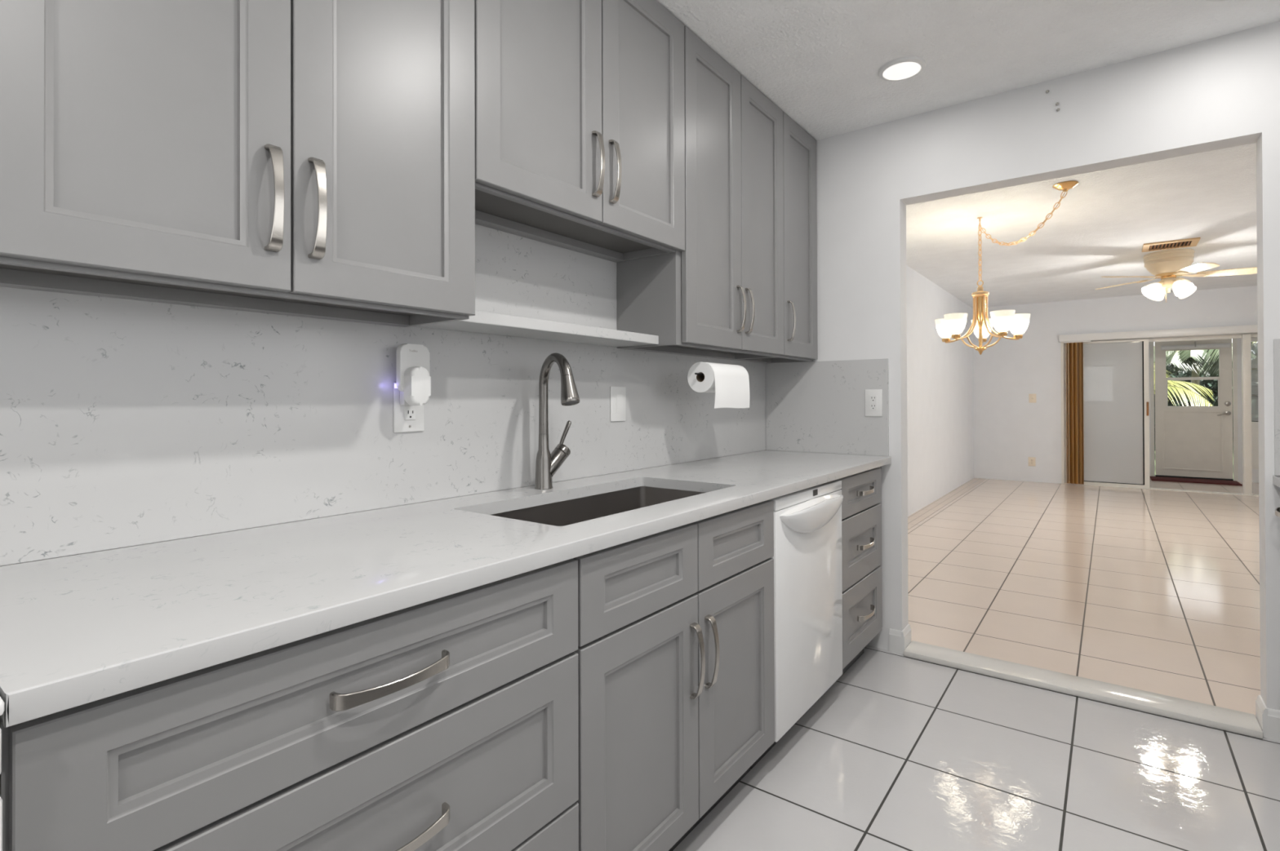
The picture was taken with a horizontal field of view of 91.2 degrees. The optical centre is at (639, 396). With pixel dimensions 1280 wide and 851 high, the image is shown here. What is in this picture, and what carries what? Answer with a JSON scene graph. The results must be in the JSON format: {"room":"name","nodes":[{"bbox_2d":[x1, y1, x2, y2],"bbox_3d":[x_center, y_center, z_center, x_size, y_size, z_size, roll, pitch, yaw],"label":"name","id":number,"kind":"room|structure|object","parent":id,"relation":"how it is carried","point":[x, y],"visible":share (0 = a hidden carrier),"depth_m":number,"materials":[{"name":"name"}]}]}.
{"room":"kitchen","nodes":[
{"label":"kitchen","id":0,"kind":"room"},
{"bbox_2d":[0,450,761,566],"bbox_3d":[-0.882,-0.049,1.482,0.250,2.488,4.812,0,0,37],"label":"wall","id":1,"kind":"structure","parent":0,"point":[761,451],"depth_m":1.39,"materials":[{"name":"white paint"}]},
{"bbox_2d":[0,0,475,327],"bbox_3d":[-0.727,-0.736,1.199,0.318,1.111,0.818,0,0,37],"label":"upper cabinet","id":2,"kind":"object","parent":1,"relation":"attached to","point":[305,158],"visible":1,"depth_m":1.07,"materials":[{"name":"grey paint"}]},
{"bbox_2d":[0,224,765,565],"bbox_3d":[-0.223,-0.119,2.143,0.011,0.800,2.936,0,0,37],"label":"backsplash","id":3,"kind":"structure","parent":1,"relation":"attached to","point":[124,423],"depth_m":1.40,"materials":[{"name":"stone"}]},
{"bbox_2d":[393,382,424,432],"bbox_3d":[-0.597,0.029,1.624,0.010,0.128,0.087,0,0,37],"label":"wall outlet","id":4,"kind":"object","parent":3,"relation":"attached to","point":[406,418],"visible":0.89,"depth_m":1.61,"materials":[{"name":"white plastic"}]},
{"bbox_2d":[404,404,416,420],"bbox_3d":[-0.595,0.029,1.623,0.003,0.066,0.033,0,0,37],"label":"receptacle","id":5,"kind":"object","parent":4,"relation":"attached to","point":[410,411],"depth_m":1.62,"materials":[{"name":"white plastic"}]},
{"bbox_2d":[394,343,431,405],"bbox_3d":[-0.572,-0.054,1.589,0.072,0.155,0.086,0,0,37],"label":"plug","id":6,"kind":"object","parent":4,"relation":"in","point":[413,361],"visible":1,"depth_m":1.56,"materials":[{"name":"white plastic"}]},
{"bbox_2d":[610,386,626,422],"bbox_3d":[-0.079,0.028,2.314,0.011,0.128,0.087,0,0,37],"label":"light switch","id":7,"kind":"object","parent":3,"relation":"attached to","point":[618,394],"visible":1,"depth_m":2.31,"materials":[{"name":"white plastic"}]},
{"bbox_3d":[0.222,-0.083,2.532,0.232,0.060,0.355,0,0,37],"label":"towel holder","id":8,"kind":"object","parent":3,"relation":"attached to","visible":0},
{"bbox_2d":[687,361,749,408],"bbox_3d":[0.312,-0.041,2.459,0.122,0.176,0.284,0,0,37],"label":"paper towel roll","id":9,"kind":"object","parent":8,"relation":"hanging from","point":[730,384],"visible":0.99,"depth_m":2.38,"materials":[{"name":"white paper"}]},
{"bbox_2d":[413,311,658,347],"bbox_3d":[-0.270,-0.197,1.911,0.191,0.030,0.865,0,0,37],"label":"floating shelf","id":10,"kind":"object","parent":1,"relation":"attached to","point":[483,322],"visible":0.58,"depth_m":1.80,"materials":[{"name":"white stone"}]},
{"bbox_2d":[474,0,684,262],"bbox_3d":[-0.212,-0.892,1.886,0.318,0.794,0.892,0,0,37],"label":"upper cabinet","id":11,"kind":"object","parent":1,"relation":"attached to","point":[580,104],"visible":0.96,"depth_m":1.78,"materials":[{"name":"grey paint"}]},
{"bbox_2d":[617,25,784,359],"bbox_3d":[0.294,-0.732,2.560,0.318,1.111,0.845,0,0,37],"label":"upper cabinet","id":12,"kind":"object","parent":1,"relation":"attached to","point":[721,297],"visible":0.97,"depth_m":2.40,"materials":[{"name":"grey paint"}]},
{"bbox_2d":[731,111,817,363],"bbox_3d":[0.669,-0.731,3.059,0.318,1.111,0.402,0,0,37],"label":"upper cabinet","id":13,"kind":"object","parent":1,"relation":"attached to","point":[799,147],"visible":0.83,"depth_m":3.00,"materials":[{"name":"grey paint"}]},
{"bbox_2d":[906,265,973,516],"bbox_3d":[3.231,-0.101,7.074,0.120,2.620,8.846,0,0,37],"label":"wall","id":14,"kind":"structure","parent":0,"point":[940,384],"depth_m":7.18,"materials":[{"name":"white paint"}]},
{"bbox_2d":[656,0,1279,140],"bbox_3d":[0.249,-1.361,0.637,2.850,0.120,4.812,0,0,37],"label":"ceiling","id":15,"kind":"structure","parent":0,"point":[820,62],"depth_m":2.28,"materials":[{"name":"white paint"}]},
{"bbox_2d":[877,56,926,81],"bbox_3d":[1.034,-1.288,2.476,0.176,0.012,0.176,0,0,37],"label":"recessed light","id":16,"kind":"object","parent":15,"relation":"in","point":[902,68],"visible":1,"depth_m":2.46,"materials":[{"name":"white plastic"}]},
{"bbox_2d":[882,62,920,79],"bbox_3d":[1.034,-1.288,2.476,0.140,0.011,0.140,0,0,37],"label":"diffuser","id":17,"kind":"object","parent":16,"relation":"attached to","point":[891,70],"depth_m":2.47,"materials":[{"name":"white plastic"}]},
{"bbox_2d":[1205,0,1226,1],"bbox_3d":[1.880,-1.293,1.968,0.176,0.012,0.176,0,0,37],"label":"recessed light","id":18,"kind":"object","parent":15,"relation":"in","point":[1206,0],"visible":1,"depth_m":2.04,"materials":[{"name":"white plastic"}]},
{"bbox_2d":[672,473,1279,850],"bbox_3d":[3.846,1.229,3.531,5.340,0.121,13.770,0,0,37],"label":"floor","id":19,"kind":"structure","parent":0,"point":[901,753],"depth_m":2.42,"materials":[{"name":"white tile"}]},
{"bbox_2d":[0,697,4,850],"bbox_3d":[-1.037,0.620,0.436,0.701,1.020,0.764,0,0,37],"label":"range","id":20,"kind":"object","parent":19,"relation":"on","point":[2,703],"visible":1,"depth_m":0.57,"materials":[{"name":"white metal"}]},
{"bbox_2d":[0,697,4,715],"bbox_3d":[-1.061,0.283,0.454,0.645,0.015,0.764,0,0,37],"label":"cooktop","id":21,"kind":"object","parent":20,"relation":"in","point":[2,704],"depth_m":0.57,"materials":[{"name":"white ceramic"}]},
{"bbox_2d":[0,559,578,850],"bbox_3d":[-0.590,0.753,1.086,0.644,0.878,0.803,0,0,37],"label":"base cabinet","id":22,"kind":"object","parent":19,"relation":"on","point":[448,723],"visible":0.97,"depth_m":0.86,"materials":[{"name":"grey paint"}]},
{"bbox_2d":[0,450,891,728],"bbox_3d":[0.038,0.296,1.945,0.638,0.032,2.935,0,0,37],"label":"countertop","id":23,"kind":"structure","parent":22,"relation":"on","point":[80,629],"depth_m":0.98,"materials":[{"name":"white stone"}]},
{"bbox_2d":[534,352,580,489],"bbox_3d":[-0.220,0.076,1.862,0.124,0.408,0.251,0,0,-33],"label":"faucet","id":24,"kind":"object","parent":23,"relation":"on","point":[547,464],"visible":1,"depth_m":1.90,"materials":[{"name":"silver metal"}]},
{"bbox_2d":[491,486,706,526],"bbox_3d":[-0.087,0.422,1.766,0.414,0.218,0.851,0,0,37],"label":"sink","id":25,"kind":"object","parent":23,"relation":"in","point":[562,513],"visible":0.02,"depth_m":2.00,"materials":[{"name":"grey metal"}]},
{"bbox_2d":[572,500,774,850],"bbox_3d":[-0.080,0.754,1.766,0.644,0.878,0.893,0,0,37],"label":"base cabinet","id":26,"kind":"object","parent":19,"relation":"on","point":[676,686],"visible":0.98,"depth_m":1.51,"materials":[{"name":"grey paint"}]},
{"bbox_2d":[750,480,844,769],"bbox_3d":[0.386,0.761,2.356,0.660,0.868,0.601,0,0,37],"label":"dishwasher","id":27,"kind":"object","parent":19,"relation":"on","point":[807,557],"visible":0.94,"depth_m":2.13,"materials":[{"name":"white metal"}]},
{"bbox_2d":[821,466,882,697],"bbox_3d":[0.742,0.757,2.861,0.644,0.878,0.622,0,0,37],"label":"base cabinet","id":28,"kind":"object","parent":19,"relation":"on","point":[861,504],"visible":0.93,"depth_m":2.63,"materials":[{"name":"grey paint"}]},
{"bbox_2d":[1149,476,1242,485],"bbox_3d":[7.699,1.175,8.717,0.930,0.016,0.470,0,0,37],"label":"door mat","id":29,"kind":"object","parent":19,"relation":"on","point":[1153,478],"visible":0.96,"depth_m":8.63,"materials":[{"name":"red fabric"}]},
{"bbox_2d":[1275,507,1279,517],"bbox_3d":[2.279,0.747,1.742,0.674,0.878,0.565,0,0,37],"label":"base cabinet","id":30,"kind":"object","parent":19,"relation":"on","point":[1277,509],"visible":1,"depth_m":2.08,"materials":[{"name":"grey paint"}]},
{"bbox_3d":[1.018,0.742,0.033,0.640,0.878,3.678,0,0,37],"label":"base cabinet","id":31,"kind":"object","parent":19,"relation":"on","visible":0},
{"bbox_2d":[1272,475,1279,488],"bbox_3d":[1.179,0.284,0.278,0.651,0.032,4.261,0,0,37],"label":"countertop","id":32,"kind":"structure","parent":31,"relation":"on","point":[1276,479],"depth_m":2.13,"materials":[{"name":"white stone"}]},
{"bbox_2d":[764,21,1279,711],"bbox_3d":[2.631,-0.124,1.925,5.340,2.620,0.112,0,0,37],"label":"wall","id":33,"kind":"structure","parent":0,"point":[1223,91],"depth_m":2.61,"materials":[{"name":"white paint"}]},
{"bbox_2d":[765,358,888,456],"bbox_3d":[0.917,0.054,3.131,0.623,0.457,0.013,0,0,37],"label":"backsplash","id":34,"kind":"structure","parent":33,"relation":"attached to","point":[811,406],"depth_m":3.11,"materials":[{"name":"stone"}]},
{"bbox_2d":[865,389,882,416],"bbox_3d":[1.107,0.032,2.973,0.079,0.128,0.010,0,0,37],"label":"wall outlet","id":35,"kind":"object","parent":34,"relation":"attached to","point":[873,397],"visible":1,"depth_m":2.97,"materials":[{"name":"white plastic"}]},
{"bbox_2d":[869,395,876,410],"bbox_3d":[1.106,0.032,2.971,0.033,0.068,0.003,0,0,37],"label":"receptacle","id":36,"kind":"object","parent":35,"relation":"attached to","point":[873,399],"depth_m":2.97,"materials":[{"name":"white plastic"}]},
{"bbox_2d":[888,624,911,654],"bbox_3d":[1.230,1.143,2.964,0.068,0.105,0.125,0,0,37],"label":"baseboard","id":37,"kind":"structure","parent":33,"relation":"attached to","point":[899,641],"depth_m":2.92,"materials":[{"name":"white paint"}]},
{"bbox_2d":[903,640,1262,739],"bbox_3d":[1.729,1.179,2.585,1.183,0.026,0.155,0,0,37],"label":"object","id":38,"kind":"structure","parent":33,"relation":"attached to","point":[1206,715],"depth_m":2.49,"materials":[{"name":"white stone"}]},
{"bbox_2d":[1255,695,1279,742],"bbox_3d":[2.224,1.137,2.219,0.048,0.103,0.125,0,0,37],"label":"baseboard","id":39,"kind":"structure","parent":33,"relation":"attached to","point":[1268,719],"depth_m":2.18,"materials":[{"name":"white paint"}]},
{"bbox_2d":[1273,338,1279,475],"bbox_3d":[2.456,0.036,1.978,0.646,0.471,0.011,0,0,37],"label":"backsplash","id":40,"kind":"structure","parent":33,"relation":"attached to","point":[1276,342],"depth_m":2.16,"materials":[{"name":"stone"}]},
{"bbox_2d":[906,142,1257,308],"bbox_3d":[4.786,-1.367,4.808,5.340,0.120,7.083,0,0,37],"label":"ceiling","id":41,"kind":"structure","parent":0,"point":[1102,225],"depth_m":4.87,"materials":[{"name":"white paint"}]},
{"bbox_2d":[934,180,1078,355],"bbox_3d":[2.458,-0.801,4.342,0.607,1.000,1.044,0,0,9],"label":"chandelier","id":42,"kind":"object","parent":41,"relation":"hanging from","point":[953,325],"visible":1,"depth_m":4.47,"materials":[{"name":"gold metal"}]},
{"bbox_2d":[1142,237,1200,252],"bbox_3d":[4.546,-1.294,5.378,0.365,0.016,0.325,0,0,37],"label":"ceiling vent","id":43,"kind":"object","parent":41,"relation":"in","point":[1189,242],"visible":1,"depth_m":5.36,"materials":[{"name":"beige metal"}]},
{"bbox_2d":[1095,248,1257,302],"bbox_3d":[4.855,-1.077,5.694,1.174,0.450,1.200,0,0,37],"label":"ceiling fan","id":44,"kind":"object","parent":41,"relation":"hanging from","point":[1167,265],"visible":1,"depth_m":5.60,"materials":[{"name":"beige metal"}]},
{"bbox_2d":[973,285,1257,484],"bbox_3d":[6.948,-0.109,7.679,5.100,2.620,0.110,0,0,37],"label":"wall","id":45,"kind":"structure","parent":0,"point":[1009,429],"depth_m":8.66,"materials":[{"name":"white paint"}]},
{"bbox_2d":[1028,394,1035,403],"bbox_3d":[5.457,0.029,8.716,0.086,0.124,0.020,0,0,37],"label":"light switch","id":46,"kind":"object","parent":45,"relation":"attached to","point":[1032,397],"visible":1,"depth_m":8.72,"materials":[{"name":"beige plastic"}]},
{"bbox_2d":[1028,457,1035,466],"bbox_3d":[5.453,0.911,8.723,0.086,0.124,0.009,0,0,37],"label":"wall outlet","id":47,"kind":"object","parent":45,"relation":"attached to","point":[1032,462],"visible":1,"depth_m":8.72,"materials":[{"name":"beige plastic"}]},
{"bbox_2d":[1063,340,1091,484],"bbox_3d":[5.854,0.218,8.383,0.300,1.909,0.060,0,0,37],"label":"vertical blind","id":48,"kind":"object","parent":45,"relation":"attached to","point":[1074,349],"visible":1,"depth_m":8.39,"materials":[{"name":"brown fabric"}]},
{"bbox_2d":[1063,338,1149,488],"bbox_3d":[6.137,0.223,8.269,0.900,1.903,0.049,0,0,37],"label":"door","id":49,"kind":"structure","parent":45,"relation":"in","point":[1144,342],"depth_m":8.03,"materials":[{"name":"beige paint"}]},
{"bbox_2d":[1058,324,1257,342],"bbox_3d":[6.952,-0.790,7.565,3.150,0.090,0.069,0,0,37],"label":"trim","id":50,"kind":"structure","parent":45,"relation":"attached to","point":[1250,328],"depth_m":7.83,"materials":[{"name":"white paint"}]},
{"bbox_2d":[1061,333,1257,484],"bbox_3d":[7.023,0.218,7.638,3.135,1.925,0.144,0,0,37],"label":"trim","id":51,"kind":"structure","parent":45,"relation":"attached to","point":[1252,335],"depth_m":8.30,"materials":[{"name":"beige paint"}]},
{"bbox_2d":[1064,483,1258,496],"bbox_3d":[7.031,1.175,7.614,3.104,0.011,0.100,0,0,37],"label":"trim","id":52,"kind":"structure","parent":45,"relation":"attached to","point":[1160,489],"depth_m":7.83,"materials":[{"name":"beige paint"}]},
{"bbox_2d":[1241,333,1252,495],"bbox_3d":[7.238,0.221,7.479,0.070,1.915,0.100,0,0,37],"label":"trim","id":53,"kind":"structure","parent":45,"relation":"attached to","point":[1246,339],"depth_m":7.44,"materials":[{"name":"beige paint"}]},
{"bbox_2d":[1068,337,1258,483],"bbox_3d":[7.938,0.029,8.996,5.100,2.350,0.120,0,0,37],"label":"wall","id":54,"kind":"structure","parent":0,"point":[1113,373],"depth_m":9.48,"materials":[{"name":"white paint"}]},
{"bbox_2d":[1084,467,1150,476],"bbox_3d":[6.686,1.152,9.850,2.060,0.080,0.012,0,0,37],"label":"baseboard","id":55,"kind":"structure","parent":54,"relation":"attached to","point":[1095,471],"depth_m":9.48,"materials":[{"name":"white paint"}]},
{"bbox_2d":[1154,338,1232,479],"bbox_3d":[7.862,0.176,8.916,0.827,1.945,0.098,0,0,37],"label":"door","id":56,"kind":"structure","parent":54,"relation":"in","point":[1193,442],"depth_m":8.90,"materials":[{"name":"beige paint"}]},
{"bbox_2d":[1150,335,1238,481],"bbox_3d":[7.882,0.164,8.943,0.933,2.040,0.029,0,0,37],"label":"trim","id":57,"kind":"structure","parent":54,"relation":"attached to","point":[1234,340],"depth_m":8.68,"materials":[{"name":"beige paint"}]},
{"bbox_2d":[1155,475,1233,480],"bbox_3d":[7.877,1.168,8.926,0.827,0.032,0.059,0,0,37],"label":"trim","id":58,"kind":"structure","parent":54,"relation":"attached to","point":[1155,475],"depth_m":8.89,"materials":[{"name":"brown wood"}]},
{"bbox_2d":[1160,342,1231,350],"bbox_3d":[7.859,-0.724,8.876,0.740,0.109,0.080,0,0,37],"label":"roller shade","id":59,"kind":"object","parent":54,"relation":"attached to","point":[1195,346],"visible":1,"depth_m":8.86,"materials":[{"name":"white paint"}]},
{"bbox_2d":[1250,337,1258,469],"bbox_3d":[8.603,0.099,8.466,0.600,1.800,0.050,0,0,37],"label":"window","id":60,"kind":"structure","parent":54,"relation":"in","point":[1255,425],"depth_m":8.57,"materials":[{"name":"beige paint"}]},
{"label":"outside","id":61,"kind":"structure","parent":0,"visible":0},
{"bbox_2d":[1154,450,1233,479],"bbox_3d":[15.618,1.414,20.802,40.000,0.250,27.970,0,0,37],"label":"ground","id":62,"kind":"structure","parent":61,"point":[1154,451],"depth_m":12.17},
{"bbox_2d":[1154,367,1214,406],"bbox_3d":[8.435,0.298,10.895,2.042,1.937,2.238,0,0,-20],"label":"palm tree","id":63,"kind":"object","parent":62,"relation":"on","point":[1177,387],"visible":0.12,"depth_m":10.30,"materials":[{"name":"green plant"}]},
{"bbox_2d":[1150,342,1257,451],"bbox_3d":[12.932,0.030,14.736,11.000,2.591,2.104,0,0,37],"label":"hedge","id":64,"kind":"object","parent":62,"relation":"on","point":[1212,384],"visible":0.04,"depth_m":14.16,"materials":[{"name":"green plant"}]},
{"bbox_2d":[1153,343,1257,406],"bbox_3d":[10.899,0.092,12.396,2.035,2.344,2.016,0,0,-37],"label":"palm tree","id":65,"kind":"object","parent":62,"relation":"on","point":[1208,359],"visible":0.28,"depth_m":11.85,"materials":[{"name":"green plant"}]},
{"bbox_2d":[1250,342,1257,382],"bbox_3d":[10.615,0.105,9.793,1.734,2.296,1.862,0,0,37],"label":"palm tree","id":66,"kind":"object","parent":62,"relation":"on","point":[1255,362],"visible":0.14,"depth_m":10.33,"materials":[{"name":"plant"}]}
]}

